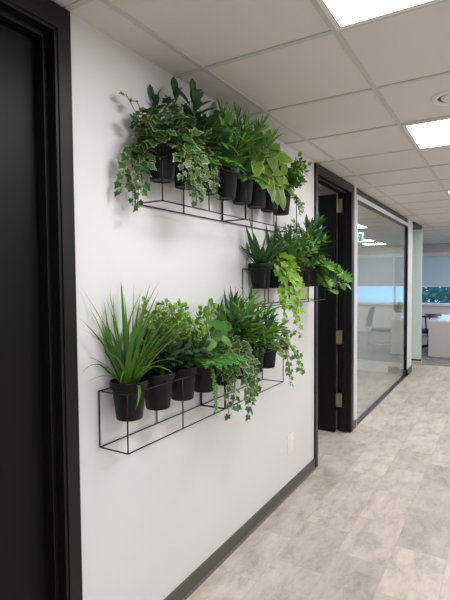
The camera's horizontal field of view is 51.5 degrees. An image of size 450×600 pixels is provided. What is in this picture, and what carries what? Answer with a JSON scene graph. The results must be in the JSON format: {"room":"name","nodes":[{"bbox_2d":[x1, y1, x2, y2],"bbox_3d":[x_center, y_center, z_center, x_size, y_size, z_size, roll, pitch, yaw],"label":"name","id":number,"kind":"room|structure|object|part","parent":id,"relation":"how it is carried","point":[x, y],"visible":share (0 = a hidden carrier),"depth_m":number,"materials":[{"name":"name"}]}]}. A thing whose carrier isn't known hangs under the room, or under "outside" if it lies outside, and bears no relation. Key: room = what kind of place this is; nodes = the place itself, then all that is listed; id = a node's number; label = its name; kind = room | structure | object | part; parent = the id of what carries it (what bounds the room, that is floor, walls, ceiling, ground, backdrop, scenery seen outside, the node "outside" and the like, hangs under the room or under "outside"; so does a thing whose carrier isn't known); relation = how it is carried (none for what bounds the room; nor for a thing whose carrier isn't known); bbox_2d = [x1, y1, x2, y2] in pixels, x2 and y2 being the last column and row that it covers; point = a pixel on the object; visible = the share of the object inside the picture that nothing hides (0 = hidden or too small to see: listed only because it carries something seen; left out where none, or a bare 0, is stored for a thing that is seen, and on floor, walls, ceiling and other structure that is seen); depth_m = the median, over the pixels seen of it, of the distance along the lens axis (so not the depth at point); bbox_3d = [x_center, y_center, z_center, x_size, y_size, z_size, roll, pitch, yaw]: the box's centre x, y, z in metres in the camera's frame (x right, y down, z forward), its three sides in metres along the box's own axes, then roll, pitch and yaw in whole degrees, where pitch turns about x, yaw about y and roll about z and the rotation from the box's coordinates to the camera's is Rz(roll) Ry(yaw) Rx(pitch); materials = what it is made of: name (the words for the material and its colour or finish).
{"room":"office corridor","nodes":[
{"label":"office corridor","id":0,"kind":"room"},
{"bbox_2d":[70,13,356,599],"bbox_3d":[-0.603,0.243,1.805,0.120,2.600,7.650,1,3,31],"label":"wall","id":1,"kind":"structure","parent":0,"point":[151,515],"depth_m":2.17,"materials":[{"name":"white paint"}]},
{"bbox_2d":[0,22,47,599],"bbox_3d":[-0.905,0.315,1.323,0.102,2.486,0.943,1,3,31],"label":"door","id":2,"kind":"structure","parent":1,"relation":"in","point":[23,543],"depth_m":1.64,"materials":[{"name":"black paint"}]},
{"bbox_2d":[0,0,82,599],"bbox_3d":[-0.899,0.271,1.314,0.153,2.592,1.098,1,3,31],"label":"trim","id":3,"kind":"structure","parent":1,"relation":"attached to","point":[46,22],"depth_m":1.69,"materials":[{"name":"black wood"}]},
{"bbox_2d":[98,367,224,454],"bbox_3d":[-0.251,0.461,2.121,0.155,0.232,0.722,1,3,31],"label":"planter","id":4,"kind":"object","parent":1,"relation":"attached to","point":[102,390],"visible":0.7,"depth_m":1.95,"materials":[{"name":"black metal"}]},
{"bbox_2d":[83,281,200,421],"bbox_3d":[-0.235,0.197,1.869,0.433,0.567,0.719,1,3,31],"label":"potted grass","id":5,"kind":"object","parent":4,"relation":"in","point":[129,366],"depth_m":1.85,"materials":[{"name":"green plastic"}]},
{"bbox_2d":[109,377,147,421],"bbox_3d":[-0.388,0.402,1.890,0.154,0.157,0.154,1,3,31],"label":"pot","id":6,"kind":"object","parent":5,"relation":"on","point":[127,386],"depth_m":1.84,"materials":[{"name":"black plastic"}]},
{"bbox_3d":[-0.314,0.572,2.164,0.006,0.006,0.716,1,3,31],"label":"rail","id":7,"kind":"part","parent":4,"relation":"part of","materials":[{"name":"black metal"}]},
{"bbox_2d":[140,296,193,410],"bbox_3d":[-0.258,0.226,2.061,0.243,0.492,0.258,0,2,2],"label":"bush","id":8,"kind":"object","parent":4,"relation":"in","point":[157,398],"visible":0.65,"depth_m":2.01,"materials":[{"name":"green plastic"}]},
{"bbox_2d":[142,370,174,410],"bbox_3d":[-0.295,0.395,2.045,0.154,0.157,0.154,1,3,31],"label":"pot","id":9,"kind":"object","parent":8,"relation":"on","point":[157,398],"depth_m":1.99,"materials":[{"name":"black plastic"}]},
{"bbox_3d":[-0.267,0.170,2.053,0.180,0.337,0.234,-1,2,-9],"label":"stem","id":10,"kind":"part","parent":8,"relation":"part of","materials":[{"name":"green plant"}]},
{"bbox_3d":[-0.188,0.349,2.078,0.006,0.006,0.716,1,3,31],"label":"rail","id":11,"kind":"part","parent":4,"relation":"part of","materials":[{"name":"black metal"}]},
{"bbox_3d":[-0.186,0.575,2.088,0.006,0.006,0.716,1,3,31],"label":"rail","id":12,"kind":"part","parent":4,"relation":"part of","materials":[{"name":"black metal"}]},
{"bbox_2d":[153,298,216,400],"bbox_3d":[-0.171,0.226,2.168,0.235,0.481,0.268,1,3,35],"label":"boxwood","id":13,"kind":"object","parent":4,"relation":"in","point":[187,368],"visible":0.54,"depth_m":2.15,"materials":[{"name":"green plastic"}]},
{"bbox_2d":[168,365,197,400],"bbox_3d":[-0.202,0.387,2.200,0.154,0.157,0.154,1,3,31],"label":"pot","id":14,"kind":"object","parent":13,"relation":"on","point":[181,371],"depth_m":2.15,"materials":[{"name":"black plastic"}]},
{"bbox_3d":[-0.174,0.173,2.173,0.220,0.319,0.208,1,3,31],"label":"stem","id":15,"kind":"part","parent":13,"relation":"part of","materials":[{"name":"green plant"}]},
{"bbox_2d":[191,298,251,413],"bbox_3d":[-0.036,0.265,2.320,0.320,0.545,0.480,1,3,31],"label":"potted pilea","id":16,"kind":"object","parent":4,"relation":"in","point":[205,382],"visible":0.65,"depth_m":2.31,"materials":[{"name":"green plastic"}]},
{"bbox_2d":[192,362,216,392],"bbox_3d":[-0.108,0.380,2.355,0.154,0.157,0.154,1,3,31],"label":"pot","id":17,"kind":"object","parent":16,"relation":"on","point":[203,382],"depth_m":2.30,"materials":[{"name":"black plastic"}]},
{"bbox_2d":[134,145,245,221],"bbox_3d":[-0.139,-0.542,2.276,0.155,0.232,0.724,1,3,31],"label":"planter","id":18,"kind":"object","parent":1,"relation":"attached to","point":[162,146],"visible":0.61,"depth_m":2.24,"materials":[{"name":"black metal"}]},
{"bbox_2d":[113,91,210,211],"bbox_3d":[-0.235,-0.622,2.013,0.269,0.522,0.494,1,3,31],"label":"ivy","id":19,"kind":"object","parent":18,"relation":"in","point":[185,148],"visible":0.99,"depth_m":1.96,"materials":[{"name":"green plant"}]},
{"bbox_2d":[147,140,176,182],"bbox_3d":[-0.277,-0.601,2.045,0.154,0.157,0.154,1,3,31],"label":"pot","id":20,"kind":"object","parent":19,"relation":"on","point":[169,166],"depth_m":1.99,"materials":[{"name":"black plastic"}]},
{"bbox_3d":[-0.202,-0.430,2.320,0.006,0.006,0.718,1,3,31],"label":"rail","id":21,"kind":"part","parent":18,"relation":"part of","materials":[{"name":"black metal"}]},
{"bbox_2d":[146,77,225,202],"bbox_3d":[-0.151,-0.729,2.156,0.259,0.586,0.434,1,3,31],"label":"potted shrub","id":22,"kind":"object","parent":18,"relation":"in","point":[205,121],"visible":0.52,"depth_m":2.14,"materials":[{"name":"green plant"}]},
{"bbox_2d":[174,161,197,189],"bbox_3d":[-0.184,-0.608,2.200,0.154,0.157,0.154,1,3,31],"label":"pot","id":23,"kind":"object","parent":22,"relation":"on","point":[180,185],"depth_m":2.15,"materials":[{"name":"black plastic"}]},
{"bbox_3d":[-0.151,-0.694,2.149,0.291,0.473,0.167,-3,3,-44],"label":"stem","id":24,"kind":"part","parent":22,"relation":"part of","materials":[{"name":"green plant"}]},
{"bbox_3d":[-0.076,-0.654,2.233,0.006,0.006,0.718,1,3,31],"label":"rail","id":25,"kind":"part","parent":18,"relation":"part of","materials":[{"name":"black metal"}]},
{"bbox_3d":[-0.074,-0.428,2.243,0.006,0.006,0.718,1,3,31],"label":"rail","id":26,"kind":"part","parent":18,"relation":"part of","materials":[{"name":"black metal"}]},
{"bbox_2d":[184,103,253,195],"bbox_3d":[-0.019,-0.753,2.301,0.334,0.437,0.404,1,3,31],"label":"plant","id":27,"kind":"object","parent":18,"relation":"in","point":[228,120],"visible":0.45,"depth_m":2.30,"materials":[{"name":"green plant"}]},
{"bbox_3d":[-0.091,-0.615,2.355,0.154,0.157,0.154,1,3,31],"label":"pot","id":28,"kind":"part","parent":27,"relation":"part of","materials":[{"name":"black plastic"}]},
{"bbox_3d":[-0.038,-0.770,2.313,0.278,0.260,0.394,1,3,31],"label":"stem","id":29,"kind":"part","parent":27,"relation":"part of","materials":[{"name":"green plant"}]},
{"bbox_2d":[211,98,269,200],"bbox_3d":[0.063,-0.797,2.444,0.328,0.511,0.455,1,3,31],"label":"potted podocarpus","id":30,"kind":"object","parent":18,"relation":"in","point":[228,180],"visible":0.48,"depth_m":2.45,"materials":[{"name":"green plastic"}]},
{"bbox_2d":[216,166,239,200],"bbox_3d":[0.003,-0.622,2.510,0.154,0.157,0.154,1,3,31],"label":"pot","id":31,"kind":"object","parent":30,"relation":"on","point":[228,180],"depth_m":2.46,"materials":[{"name":"black plastic"}]},
{"bbox_2d":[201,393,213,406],"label":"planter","id":32,"kind":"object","parent":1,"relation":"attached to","point":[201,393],"depth_m":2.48,"materials":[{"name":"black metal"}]},
{"bbox_3d":[0.063,0.543,2.790,0.006,0.006,0.726,1,3,31],"label":"rail","id":33,"kind":"part","parent":32,"relation":"part of","materials":[{"name":"black metal"}]},
{"bbox_2d":[164,458,315,599],"bbox_3d":[0.113,1.450,2.895,0.022,0.085,2.557,1,3,31],"label":"baseboard","id":34,"kind":"structure","parent":1,"relation":"attached to","point":[196,578],"depth_m":2.82,"materials":[{"name":"grey rubber"}]},
{"bbox_2d":[222,177,296,231],"bbox_3d":[0.237,-0.571,2.901,0.155,0.232,0.728,1,3,31],"label":"planter","id":35,"kind":"object","parent":1,"relation":"attached to","point":[246,177],"visible":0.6,"depth_m":2.86,"materials":[{"name":"black metal"}]},
{"bbox_3d":[0.174,-0.460,2.945,0.006,0.006,0.722,1,3,31],"label":"rail","id":36,"kind":"part","parent":35,"relation":"part of","materials":[{"name":"black metal"}]},
{"bbox_2d":[228,113,281,204],"bbox_3d":[0.174,-0.798,2.630,0.325,0.496,0.414,1,3,31],"label":"potted podocarpus","id":37,"kind":"object","parent":35,"relation":"in","point":[239,199],"visible":0.56,"depth_m":2.61,"materials":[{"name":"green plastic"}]},
{"bbox_2d":[232,173,254,204],"bbox_3d":[0.096,-0.630,2.665,0.154,0.157,0.154,1,3,31],"label":"pot","id":38,"kind":"object","parent":37,"relation":"on","point":[239,199],"depth_m":2.61,"materials":[{"name":"black plastic"}]},
{"bbox_3d":[0.128,-0.789,2.632,0.232,0.328,0.292,1,3,31],"label":"stem","id":39,"kind":"part","parent":37,"relation":"part of","materials":[{"name":"green plant"}]},
{"bbox_2d":[236,124,292,208],"bbox_3d":[0.214,-0.790,2.776,0.237,0.466,0.564,1,3,31],"label":"hosta","id":40,"kind":"object","parent":35,"relation":"in","point":[258,200],"visible":0.62,"depth_m":2.77,"materials":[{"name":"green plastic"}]},
{"bbox_2d":[247,179,266,208],"bbox_3d":[0.189,-0.637,2.820,0.154,0.157,0.154,1,3,31],"label":"pot","id":41,"kind":"object","parent":40,"relation":"on","point":[258,200],"depth_m":2.77,"materials":[{"name":"black plastic"}]},
{"bbox_3d":[0.302,-0.457,2.868,0.006,0.006,0.722,1,3,31],"label":"rail","id":42,"kind":"part","parent":35,"relation":"part of","materials":[{"name":"black metal"}]},
{"bbox_2d":[261,160,297,212],"bbox_3d":[0.345,-0.723,2.941,0.256,0.315,0.270,-1,3,-18],"label":"hosta","id":43,"kind":"object","parent":35,"relation":"in","point":[282,180],"visible":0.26,"depth_m":2.93,"materials":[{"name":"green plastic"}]},
{"bbox_2d":[261,186,280,212],"bbox_3d":[0.282,-0.644,2.975,0.154,0.157,0.154,1,3,31],"label":"pot","id":44,"kind":"object","parent":43,"relation":"on","point":[268,208],"depth_m":2.93,"materials":[{"name":"black plastic"}]},
{"bbox_2d":[274,152,311,215],"bbox_3d":[0.451,-0.786,3.115,0.289,0.426,0.307,1,3,31],"label":"bush","id":45,"kind":"object","parent":35,"relation":"in","point":[294,176],"visible":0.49,"depth_m":3.09,"materials":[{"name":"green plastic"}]},
{"bbox_2d":[274,189,290,215],"bbox_3d":[0.376,-0.652,3.130,0.154,0.157,0.154,1,3,31],"label":"pot","id":46,"kind":"object","parent":45,"relation":"on","point":[280,212],"depth_m":3.08,"materials":[{"name":"black plastic"}]},
{"bbox_3d":[0.419,-0.776,3.143,0.251,0.377,0.233,0,2,2],"label":"stem","id":47,"kind":"part","parent":45,"relation":"part of","materials":[{"name":"green plant"}]},
{"bbox_2d":[254,347,283,393],"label":"planter","id":48,"kind":"object","parent":1,"relation":"attached to","point":[283,347],"depth_m":3.01,"materials":[{"name":"black metal"}]},
{"bbox_2d":[209,286,281,378],"bbox_3d":[0.138,0.177,2.613,0.317,0.537,0.471,1,3,31],"label":"potted palm","id":49,"kind":"object","parent":48,"relation":"in","point":[242,325],"visible":0.75,"depth_m":2.58,"materials":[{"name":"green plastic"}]},
{"bbox_2d":[233,348,251,378],"bbox_3d":[0.078,0.365,2.665,0.154,0.157,0.154,1,3,31],"label":"pot","id":50,"kind":"object","parent":49,"relation":"on","point":[241,370],"depth_m":2.61,"materials":[{"name":"black plastic"}]},
{"bbox_3d":[0.103,0.161,2.631,0.158,0.300,0.268,1,3,31],"label":"stem","id":51,"kind":"part","parent":49,"relation":"part of","materials":[{"name":"green plant"}]},
{"bbox_3d":[0.191,0.545,2.713,0.006,0.006,0.726,1,3,31],"label":"rail","id":52,"kind":"part","parent":48,"relation":"part of","materials":[{"name":"black metal"}]},
{"bbox_2d":[244,310,288,372],"bbox_3d":[0.231,0.240,2.767,0.314,0.396,0.385,1,3,31],"label":"potted palm","id":53,"kind":"object","parent":48,"relation":"in","point":[258,347],"visible":0.56,"depth_m":2.74,"materials":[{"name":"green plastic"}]},
{"bbox_2d":[244,346,265,372],"bbox_3d":[0.171,0.358,2.820,0.154,0.157,0.154,1,3,31],"label":"pot","id":54,"kind":"object","parent":53,"relation":"on","point":[257,350],"depth_m":2.76,"materials":[{"name":"black plastic"}]},
{"bbox_2d":[263,329,304,387],"bbox_3d":[0.346,0.376,3.031,0.237,0.401,0.528,1,3,31],"label":"ivy","id":55,"kind":"object","parent":48,"relation":"on","point":[269,359],"visible":0.7,"depth_m":2.99,"materials":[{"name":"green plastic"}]},
{"bbox_2d":[263,343,276,368],"bbox_3d":[0.265,0.351,2.975,0.154,0.157,0.154,1,3,31],"label":"pot","id":56,"kind":"object","parent":55,"relation":"on","point":[269,359],"depth_m":2.92,"materials":[{"name":"black plastic"}]},
{"bbox_2d":[242,268,324,306],"bbox_3d":[0.452,-0.097,3.273,0.155,0.232,1.089,1,3,31],"label":"planter","id":57,"kind":"object","parent":1,"relation":"attached to","point":[243,268],"visible":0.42,"depth_m":3.13,"materials":[{"name":"black metal"}]},
{"bbox_2d":[239,215,302,288],"bbox_3d":[0.224,-0.296,2.795,0.384,0.460,0.415,-2,3,-36],"label":"dracaena","id":58,"kind":"object","parent":57,"relation":"in","point":[261,257],"visible":0.91,"depth_m":2.83,"materials":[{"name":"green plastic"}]},
{"bbox_2d":[248,263,272,288],"bbox_3d":[0.220,-0.149,2.886,0.154,0.157,0.154,1,3,31],"label":"pot","id":59,"kind":"object","parent":58,"relation":"on","point":[257,275],"depth_m":2.83,"materials":[{"name":"black plastic"}]},
{"bbox_2d":[269,252,306,329],"bbox_3d":[0.401,-0.064,3.007,0.292,0.510,0.358,-2,3,-27],"label":"ivy","id":60,"kind":"object","parent":57,"relation":"in","point":[279,278],"visible":0.93,"depth_m":2.92,"materials":[{"name":"green plant"}]},
{"bbox_2d":[269,264,280,287],"bbox_3d":[0.313,-0.156,3.041,0.154,0.157,0.154,1,3,31],"label":"pot","id":61,"kind":"object","parent":60,"relation":"on","point":[274,283],"depth_m":2.99,"materials":[{"name":"black plastic"}]},
{"bbox_3d":[0.380,-0.057,3.006,0.218,0.436,0.305,1,3,31],"label":"stem","id":62,"kind":"part","parent":60,"relation":"part of","materials":[{"name":"green plant"}]},
{"bbox_2d":[266,222,309,287],"bbox_3d":[0.459,-0.316,3.147,0.288,0.465,0.262,1,3,31],"label":"dracaena","id":63,"kind":"object","parent":57,"relation":"in","point":[291,249],"visible":0.2,"depth_m":3.14,"materials":[{"name":"green plant"}]},
{"bbox_3d":[0.515,-0.209,3.230,0.006,0.006,1.083,1,3,31],"label":"rail","id":64,"kind":"part","parent":57,"relation":"part of","materials":[{"name":"black metal"}]},
{"bbox_3d":[0.516,0.017,3.239,0.006,0.006,1.083,1,3,31],"label":"rail","id":65,"kind":"part","parent":57,"relation":"part of","materials":[{"name":"black metal"}]},
{"bbox_2d":[271,219,326,286],"bbox_3d":[0.480,-0.333,3.242,0.415,0.490,0.361,0,2,2],"label":"bushy plant","id":66,"kind":"object","parent":57,"relation":"in","point":[300,255],"visible":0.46,"depth_m":3.21,"materials":[{"name":"green plant"}]},
{"bbox_3d":[0.500,-0.171,3.351,0.154,0.157,0.154,1,3,31],"label":"pot","id":67,"kind":"part","parent":66,"relation":"part of","materials":[{"name":"black plastic"}]},
{"bbox_2d":[298,212,332,286],"bbox_3d":[0.656,-0.385,3.478,0.282,0.571,0.382,1,3,31],"label":"potted shrub","id":68,"kind":"object","parent":57,"relation":"in","point":[314,225],"visible":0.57,"depth_m":3.45,"materials":[{"name":"green plant"}]},
{"bbox_2d":[302,266,313,286],"bbox_3d":[0.593,-0.178,3.506,0.154,0.157,0.154,1,3,31],"label":"pot","id":69,"kind":"object","parent":68,"relation":"on","point":[305,275],"depth_m":3.45,"materials":[{"name":"black plastic"}]},
{"bbox_2d":[311,258,352,294],"bbox_3d":[0.777,-0.185,3.554,0.375,0.288,0.349,0,2,12],"label":"philodendron","id":70,"kind":"object","parent":57,"relation":"in","point":[328,269],"visible":0.76,"depth_m":3.54,"materials":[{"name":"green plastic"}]},
{"bbox_2d":[311,266,319,286],"bbox_3d":[0.686,-0.185,3.661,0.154,0.157,0.154,1,3,31],"label":"pot","id":71,"kind":"object","parent":70,"relation":"on","point":[316,274],"depth_m":3.60,"materials":[{"name":"black plastic"}]},
{"bbox_3d":[0.797,-0.203,3.558,0.217,0.252,0.226,-1,2,-2],"label":"stem","id":72,"kind":"part","parent":70,"relation":"part of","materials":[{"name":"green plant"}]},
{"bbox_2d":[287,433,293,454],"bbox_3d":[0.497,1.090,3.537,0.008,0.136,0.116,1,3,31],"label":"wall outlet","id":73,"kind":"object","parent":1,"relation":"attached to","point":[290,439],"visible":1,"depth_m":3.53,"materials":[{"name":"white plastic"}]},
{"bbox_2d":[289,437,292,450],"bbox_3d":[0.500,1.090,3.535,0.002,0.090,0.060,1,3,31],"label":"socket","id":74,"kind":"object","parent":73,"relation":"attached to","point":[290,438],"depth_m":3.54,"materials":[{"name":"white plastic"}]},
{"bbox_2d":[318,194,342,431],"bbox_3d":[0.771,0.141,5.081,1.043,2.484,0.120,1,3,29],"label":"door","id":75,"kind":"structure","parent":1,"relation":"in","point":[328,205],"depth_m":4.90,"materials":[{"name":"black paint"}]},
{"bbox_2d":[314,163,353,467],"bbox_3d":[0.995,0.124,4.459,0.153,2.588,1.140,1,3,31],"label":"trim","id":76,"kind":"structure","parent":1,"relation":"attached to","point":[345,190],"depth_m":4.86,"materials":[{"name":"black metal"}]},
{"bbox_2d":[353,186,354,429],"bbox_3d":[1.353,0.102,4.925,0.014,2.588,0.032,1,3,31],"label":"trim","id":77,"kind":"structure","parent":1,"relation":"attached to","point":[354,186],"depth_m":4.94,"materials":[{"name":"black metal"}]},
{"bbox_2d":[355,189,408,425],"bbox_3d":[2.191,0.029,6.403,0.095,2.594,3.142,1,3,31],"label":"window","id":78,"kind":"structure","parent":1,"relation":"in","point":[363,199],"depth_m":6.33,"materials":[{"name":"black"}]},
{"bbox_3d":[2.174,-1.172,6.340,0.084,0.050,3.090,1,3,31],"label":"head rail","id":79,"kind":"part","parent":78,"relation":"part of","materials":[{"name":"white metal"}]},
{"bbox_3d":[3.002,0.001,7.725,0.068,2.525,0.040,1,3,31],"label":"post","id":80,"kind":"part","parent":78,"relation":"part of","materials":[{"name":"black metal"}]},
{"bbox_2d":[354,365,411,428],"bbox_3d":[2.173,1.262,6.648,0.340,0.110,3.660,1,3,31],"label":"baseboard","id":81,"kind":"structure","parent":1,"relation":"attached to","point":[391,369],"depth_m":7.92,"materials":[{"name":"grey rubber"}]},
{"bbox_2d":[207,328,261,421],"bbox_3d":[0.040,0.388,2.481,0.279,0.472,0.404,1,3,31],"label":"ivy","id":82,"kind":"object","parent":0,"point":[227,374],"visible":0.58,"depth_m":2.43,"materials":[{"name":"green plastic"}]},
{"bbox_2d":[215,371,230,385],"bbox_3d":[-0.015,0.373,2.510,0.154,0.157,0.154,1,3,31],"label":"pot","id":83,"kind":"object","parent":82,"relation":"on","point":[218,378],"depth_m":2.46,"materials":[{"name":"black plastic"}]},
{"bbox_3d":[0.032,0.397,2.493,0.246,0.404,0.320,1,3,31],"label":"stem","id":84,"kind":"part","parent":82,"relation":"part of","materials":[{"name":"green plant"}]},
{"bbox_2d":[52,0,449,243],"bbox_3d":[1.728,-1.290,5.908,9.600,0.080,17.200,1,3,31],"label":"ceiling","id":85,"kind":"structure","parent":0,"point":[413,44],"depth_m":2.21,"materials":[{"name":"tile"}]},
{"bbox_2d":[63,0,449,243],"bbox_3d":[1.702,-1.246,5.867,9.600,0.007,17.100,1,3,31],"label":"ceiling grid","id":86,"kind":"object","parent":85,"relation":"attached to","point":[78,3],"depth_m":2.35,"materials":[{"name":"silver metal"}]},
{"bbox_2d":[316,0,442,30],"bbox_3d":[0.534,-1.042,1.401,0.601,0.010,0.634,1,3,31],"label":"recessed light","id":87,"kind":"object","parent":85,"relation":"in","point":[343,14],"visible":1,"depth_m":1.69,"materials":[{"name":"white plastic"}]},
{"bbox_2d":[325,0,425,24],"bbox_3d":[0.534,-1.042,1.401,0.557,0.001,0.590,1,3,31],"label":"diffuser","id":88,"kind":"object","parent":87,"relation":"attached to","point":[345,11],"depth_m":1.68,"materials":[{"name":"white plastic"}]},
{"bbox_2d":[402,117,449,149],"bbox_3d":[1.550,-1.122,3.089,0.601,0.010,0.634,1,3,31],"label":"recessed light","id":89,"kind":"object","parent":85,"relation":"in","point":[432,133],"visible":1,"depth_m":3.12,"materials":[{"name":"white plastic"}]},
{"bbox_2d":[430,89,449,105],"bbox_3d":[1.245,-1.093,2.519,0.248,0.018,0.248,1,3,31],"label":"ceiling vent","id":90,"kind":"object","parent":85,"relation":"in","point":[442,98],"visible":1,"depth_m":2.53,"materials":[{"name":"white plastic"}]},
{"bbox_2d":[186,364,449,599],"bbox_3d":[0.954,1.463,3.443,7.700,0.001,11.960,1,3,31],"label":"floor","id":91,"kind":"structure","parent":0,"point":[371,521],"depth_m":3.17,"materials":[{"name":"tile"}]},
{"bbox_2d":[318,188,337,426],"bbox_3d":[-0.120,0.065,5.904,3.280,2.600,0.120,1,3,31],"label":"wall","id":92,"kind":"structure","parent":0,"point":[325,191],"depth_m":5.04,"materials":[{"name":"white paint"}]},
{"bbox_2d":[357,219,412,371],"bbox_3d":[1.668,-0.070,8.758,3.400,2.600,0.440,1,3,31],"label":"wall","id":93,"kind":"structure","parent":0,"point":[380,261],"depth_m":8.06,"materials":[{"name":"clear glass"}]},
{"bbox_2d":[413,222,421,229],"bbox_3d":[2.611,-1.354,8.901,2.030,0.048,0.880,1,3,31],"label":"trim","id":94,"kind":"structure","parent":93,"relation":"attached to","point":[415,225],"depth_m":8.41,"materials":[{"name":"black"}]},
{"bbox_2d":[420,334,449,366],"bbox_3d":[4.803,1.107,11.097,9.600,0.001,5.140,1,3,31],"label":"floor","id":95,"kind":"structure","parent":0,"point":[426,360],"depth_m":9.31,"materials":[{"name":"grey carpet"}]},
{"bbox_2d":[411,360,421,363],"bbox_3d":[3.100,1.171,9.193,1.445,0.062,0.070,1,3,31],"label":"trim","id":96,"kind":"structure","parent":95,"relation":"on","point":[412,361],"depth_m":8.84,"materials":[{"name":"grey laminate"}]},
{"bbox_3d":[3.100,1.125,9.196,1.440,0.028,0.064,1,3,31],"label":"trim","id":97,"kind":"structure","parent":96,"relation":"on","visible":0},
{"bbox_2d":[411,229,422,358],"bbox_3d":[3.090,-0.113,9.147,1.435,2.450,0.055,1,3,31],"label":"column","id":98,"kind":"structure","parent":97,"relation":"on","point":[417,233],"depth_m":8.80,"materials":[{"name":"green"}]},
{"bbox_2d":[421,314,441,348],"bbox_3d":[4.492,0.653,10.293,0.623,0.980,0.690,1,3,31],"label":"office chair","id":99,"kind":"object","parent":95,"relation":"on","point":[424,330],"visible":0.45,"depth_m":10.22,"materials":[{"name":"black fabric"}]},
{"bbox_3d":[4.386,0.541,10.008,0.350,0.400,0.101,1,3,31],"label":"armrest","id":100,"kind":"part","parent":99,"relation":"part of","materials":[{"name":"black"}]},
{"bbox_3d":[4.690,0.518,10.512,0.350,0.400,0.101,1,3,31],"label":"armrest","id":101,"kind":"part","parent":99,"relation":"part of","materials":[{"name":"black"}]},
{"bbox_2d":[428,315,449,357],"bbox_3d":[4.878,0.764,10.154,0.620,0.765,1.750,1,3,31],"label":"office desk","id":102,"kind":"object","parent":95,"relation":"on","point":[439,328],"visible":0.84,"depth_m":9.47,"materials":[{"name":"white laminate"}]},
{"bbox_2d":[422,306,449,327],"bbox_3d":[6.154,-0.298,13.302,9.600,2.600,0.140,1,3,31],"label":"wall","id":103,"kind":"structure","parent":0,"point":[443,310],"depth_m":13.37,"materials":[{"name":"white paint"}]},
{"bbox_2d":[422,243,449,252],"bbox_3d":[6.073,-1.468,13.132,9.600,0.233,0.140,1,3,31],"label":"trim","id":104,"kind":"structure","parent":103,"relation":"attached to","point":[445,247],"depth_m":13.13,"materials":[{"name":"grey paint"}]},
{"bbox_2d":[422,304,449,305],"bbox_3d":[6.111,0.143,13.243,9.600,0.045,0.080,1,3,31],"label":"trim","id":105,"kind":"structure","parent":103,"relation":"attached to","point":[422,304],"depth_m":13.26,"materials":[{"name":"white plastic"}]},
{"bbox_2d":[422,252,449,286],"bbox_3d":[6.043,-0.865,13.198,3.280,0.973,0.045,1,3,31],"label":"roller shade","id":106,"kind":"object","parent":103,"relation":"attached to","point":[435,265],"visible":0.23,"depth_m":13.23,"materials":[{"name":"grey fabric"}]},
{"label":"outside","id":107,"kind":"structure","parent":0,"visible":0},
{"label":"ground","id":108,"kind":"structure","parent":107,"visible":0},
{"bbox_2d":[423,287,447,301],"bbox_3d":[10.859,1.225,24.449,2.541,5.749,2.554,0,3,17],"label":"tree","id":109,"kind":"object","parent":108,"relation":"on","point":[425,288],"visible":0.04,"depth_m":23.89,"materials":[{"name":"green plant"}]},
{"bbox_2d":[422,287,449,302],"bbox_3d":[8.424,1.563,18.959,2.398,5.579,2.343,0,3,13],"label":"tree","id":110,"kind":"object","parent":108,"relation":"on","point":[431,296],"visible":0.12,"depth_m":18.64,"materials":[{"name":"green plant"}]}
]}

